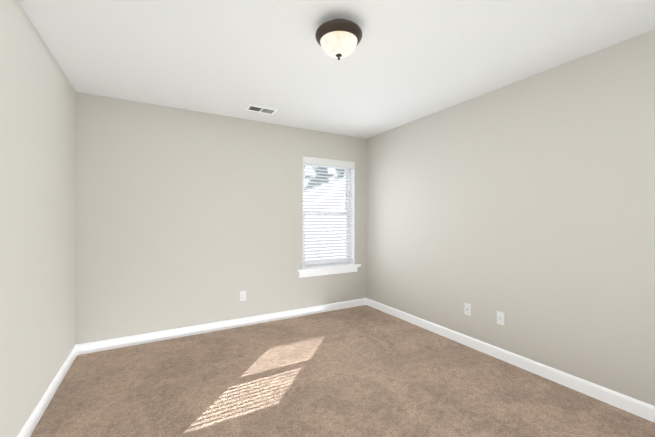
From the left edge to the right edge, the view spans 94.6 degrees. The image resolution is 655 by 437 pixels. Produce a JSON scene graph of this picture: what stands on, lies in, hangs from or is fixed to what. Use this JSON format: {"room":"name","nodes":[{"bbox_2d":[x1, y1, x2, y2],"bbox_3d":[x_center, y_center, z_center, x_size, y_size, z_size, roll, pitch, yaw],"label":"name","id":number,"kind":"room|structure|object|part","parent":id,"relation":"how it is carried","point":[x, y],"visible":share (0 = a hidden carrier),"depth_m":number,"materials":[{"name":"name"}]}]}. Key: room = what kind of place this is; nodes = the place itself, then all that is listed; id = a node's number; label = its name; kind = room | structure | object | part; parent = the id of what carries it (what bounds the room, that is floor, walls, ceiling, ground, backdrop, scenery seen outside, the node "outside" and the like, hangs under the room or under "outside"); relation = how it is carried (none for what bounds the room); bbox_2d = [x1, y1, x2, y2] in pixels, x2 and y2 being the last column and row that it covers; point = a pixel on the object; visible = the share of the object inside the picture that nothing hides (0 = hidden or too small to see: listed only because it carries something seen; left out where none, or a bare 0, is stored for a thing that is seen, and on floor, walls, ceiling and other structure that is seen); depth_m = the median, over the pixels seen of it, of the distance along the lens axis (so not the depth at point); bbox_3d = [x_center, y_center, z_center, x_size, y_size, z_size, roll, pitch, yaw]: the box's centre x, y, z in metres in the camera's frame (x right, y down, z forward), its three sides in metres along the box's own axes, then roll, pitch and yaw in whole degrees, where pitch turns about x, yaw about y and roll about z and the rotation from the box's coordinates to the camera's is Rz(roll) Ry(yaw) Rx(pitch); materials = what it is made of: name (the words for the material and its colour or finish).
{"room":"empty bedroom","nodes":[
{"label":"empty bedroom","id":0,"kind":"room"},
{"bbox_2d":[0,0,75,436],"bbox_3d":[-1.357,0.044,0.938,0.140,2.440,4.488,0,0,-30],"label":"wall","id":1,"kind":"structure","parent":0,"point":[37,197],"depth_m":1.82,"materials":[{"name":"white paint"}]},
{"bbox_2d":[17,345,76,436],"bbox_3d":[-1.290,1.216,0.975,0.013,0.096,4.208,0,0,-30],"label":"baseboard","id":2,"kind":"structure","parent":1,"relation":"attached to","point":[29,426],"depth_m":2.03,"materials":[{"name":"white wood"}]},
{"bbox_2d":[75,92,365,344],"bbox_3d":[-0.916,0.045,3.689,3.344,2.440,0.140,0,0,-30],"label":"wall","id":3,"kind":"structure","parent":0,"point":[185,218],"depth_m":3.28,"materials":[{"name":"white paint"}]},
{"bbox_2d":[76,298,365,354],"bbox_3d":[-0.878,1.217,3.622,3.344,0.096,0.013,0,0,-30],"label":"baseboard","id":4,"kind":"structure","parent":3,"relation":"attached to","point":[101,345],"depth_m":3.35,"materials":[{"name":"white wood"}]},
{"bbox_2d":[240,291,245,300],"bbox_3d":[-0.994,0.911,3.559,0.070,0.116,0.008,0,0,-30],"label":"duplex electrical outlet","id":5,"kind":"object","parent":3,"relation":"attached to","point":[242,295],"visible":1,"depth_m":3.55,"materials":[{"name":"white plastic"}]},
{"bbox_2d":[297,156,360,277],"bbox_3d":[0.011,-0.023,4.198,0.986,1.577,0.192,0,0,-30],"label":"window","id":6,"kind":"structure","parent":3,"relation":"in","point":[343,264],"depth_m":4.18,"materials":[{"name":"white plastic"}]},
{"bbox_3d":[-0.025,-0.071,4.249,0.668,1.330,0.032,0,0,-30],"label":"glass","id":7,"kind":"part","parent":6,"relation":"part of","materials":[{"name":"glass"}]},
{"bbox_3d":[-0.031,-0.409,4.261,0.734,0.720,0.026,0,0,-30],"label":"sash","id":8,"kind":"part","parent":6,"relation":"part of","materials":[{"name":"white plastic"}]},
{"bbox_3d":[-0.018,0.269,4.237,0.734,0.716,0.026,0,0,-30],"label":"sash","id":9,"kind":"part","parent":6,"relation":"part of","materials":[{"name":"white plastic"}]},
{"bbox_3d":[-0.025,-0.075,4.250,0.818,1.472,0.065,0,0,-30],"label":"frame","id":10,"kind":"part","parent":6,"relation":"part of","materials":[{"name":"white plastic"}]},
{"bbox_2d":[18,0,654,138],"bbox_3d":[0.158,-1.236,1.800,3.944,0.120,4.808,0,0,-30],"label":"ceiling","id":11,"kind":"structure","parent":0,"point":[405,62],"depth_m":2.12,"materials":[{"name":"white paint"}]},
{"bbox_2d":[245,104,276,114],"bbox_3d":[-0.712,-1.171,3.262,0.310,0.010,0.172,0,0,-30],"label":"ceiling vent","id":12,"kind":"object","parent":11,"relation":"in","point":[260,109],"visible":1,"depth_m":3.25,"materials":[{"name":"white metal"}]},
{"bbox_2d":[315,19,361,59],"bbox_3d":[0.069,-1.072,1.847,0.287,0.208,0.287,0,0,-30],"label":"flush-mount light fixture","id":13,"kind":"object","parent":11,"relation":"attached to","point":[338,39],"visible":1,"depth_m":1.77,"materials":[{"name":"white glass"}]},
{"bbox_3d":[0.069,-1.038,1.847,0.227,0.083,0.227,0,0,-30],"label":"lamp shade","id":14,"kind":"part","parent":13,"relation":"part of","materials":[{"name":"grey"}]},
{"bbox_2d":[30,305,654,436],"bbox_3d":[0.158,1.294,1.798,3.944,0.060,4.808,0,0,-30],"label":"floor","id":15,"kind":"structure","parent":0,"point":[363,371],"depth_m":2.22,"materials":[{"name":"carpet"}]},
{"bbox_2d":[366,30,654,405],"bbox_3d":[1.672,0.045,2.660,0.140,2.440,4.488,0,0,-30],"label":"wall","id":16,"kind":"structure","parent":0,"point":[526,206],"depth_m":2.44,"materials":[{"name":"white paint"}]},
{"bbox_2d":[464,303,470,315],"bbox_3d":[1.387,0.904,3.002,0.016,0.116,0.070,0,0,-30],"label":"outlet","id":17,"kind":"object","parent":16,"relation":"attached to","point":[467,308],"visible":1,"depth_m":3.00,"materials":[{"name":"white plastic"}]},
{"bbox_2d":[497,311,504,325],"bbox_3d":[1.555,0.896,2.718,0.007,0.116,0.070,0,0,-30],"label":"outlet","id":18,"kind":"object","parent":16,"relation":"attached to","point":[500,318],"visible":1,"depth_m":2.71,"materials":[{"name":"white plastic"}]},
{"bbox_2d":[366,298,654,422],"bbox_3d":[1.606,1.216,2.621,0.013,0.096,4.208,0,0,-30],"label":"baseboard","id":19,"kind":"structure","parent":16,"relation":"attached to","point":[625,403],"depth_m":2.44,"materials":[{"name":"white wood"}]}
]}

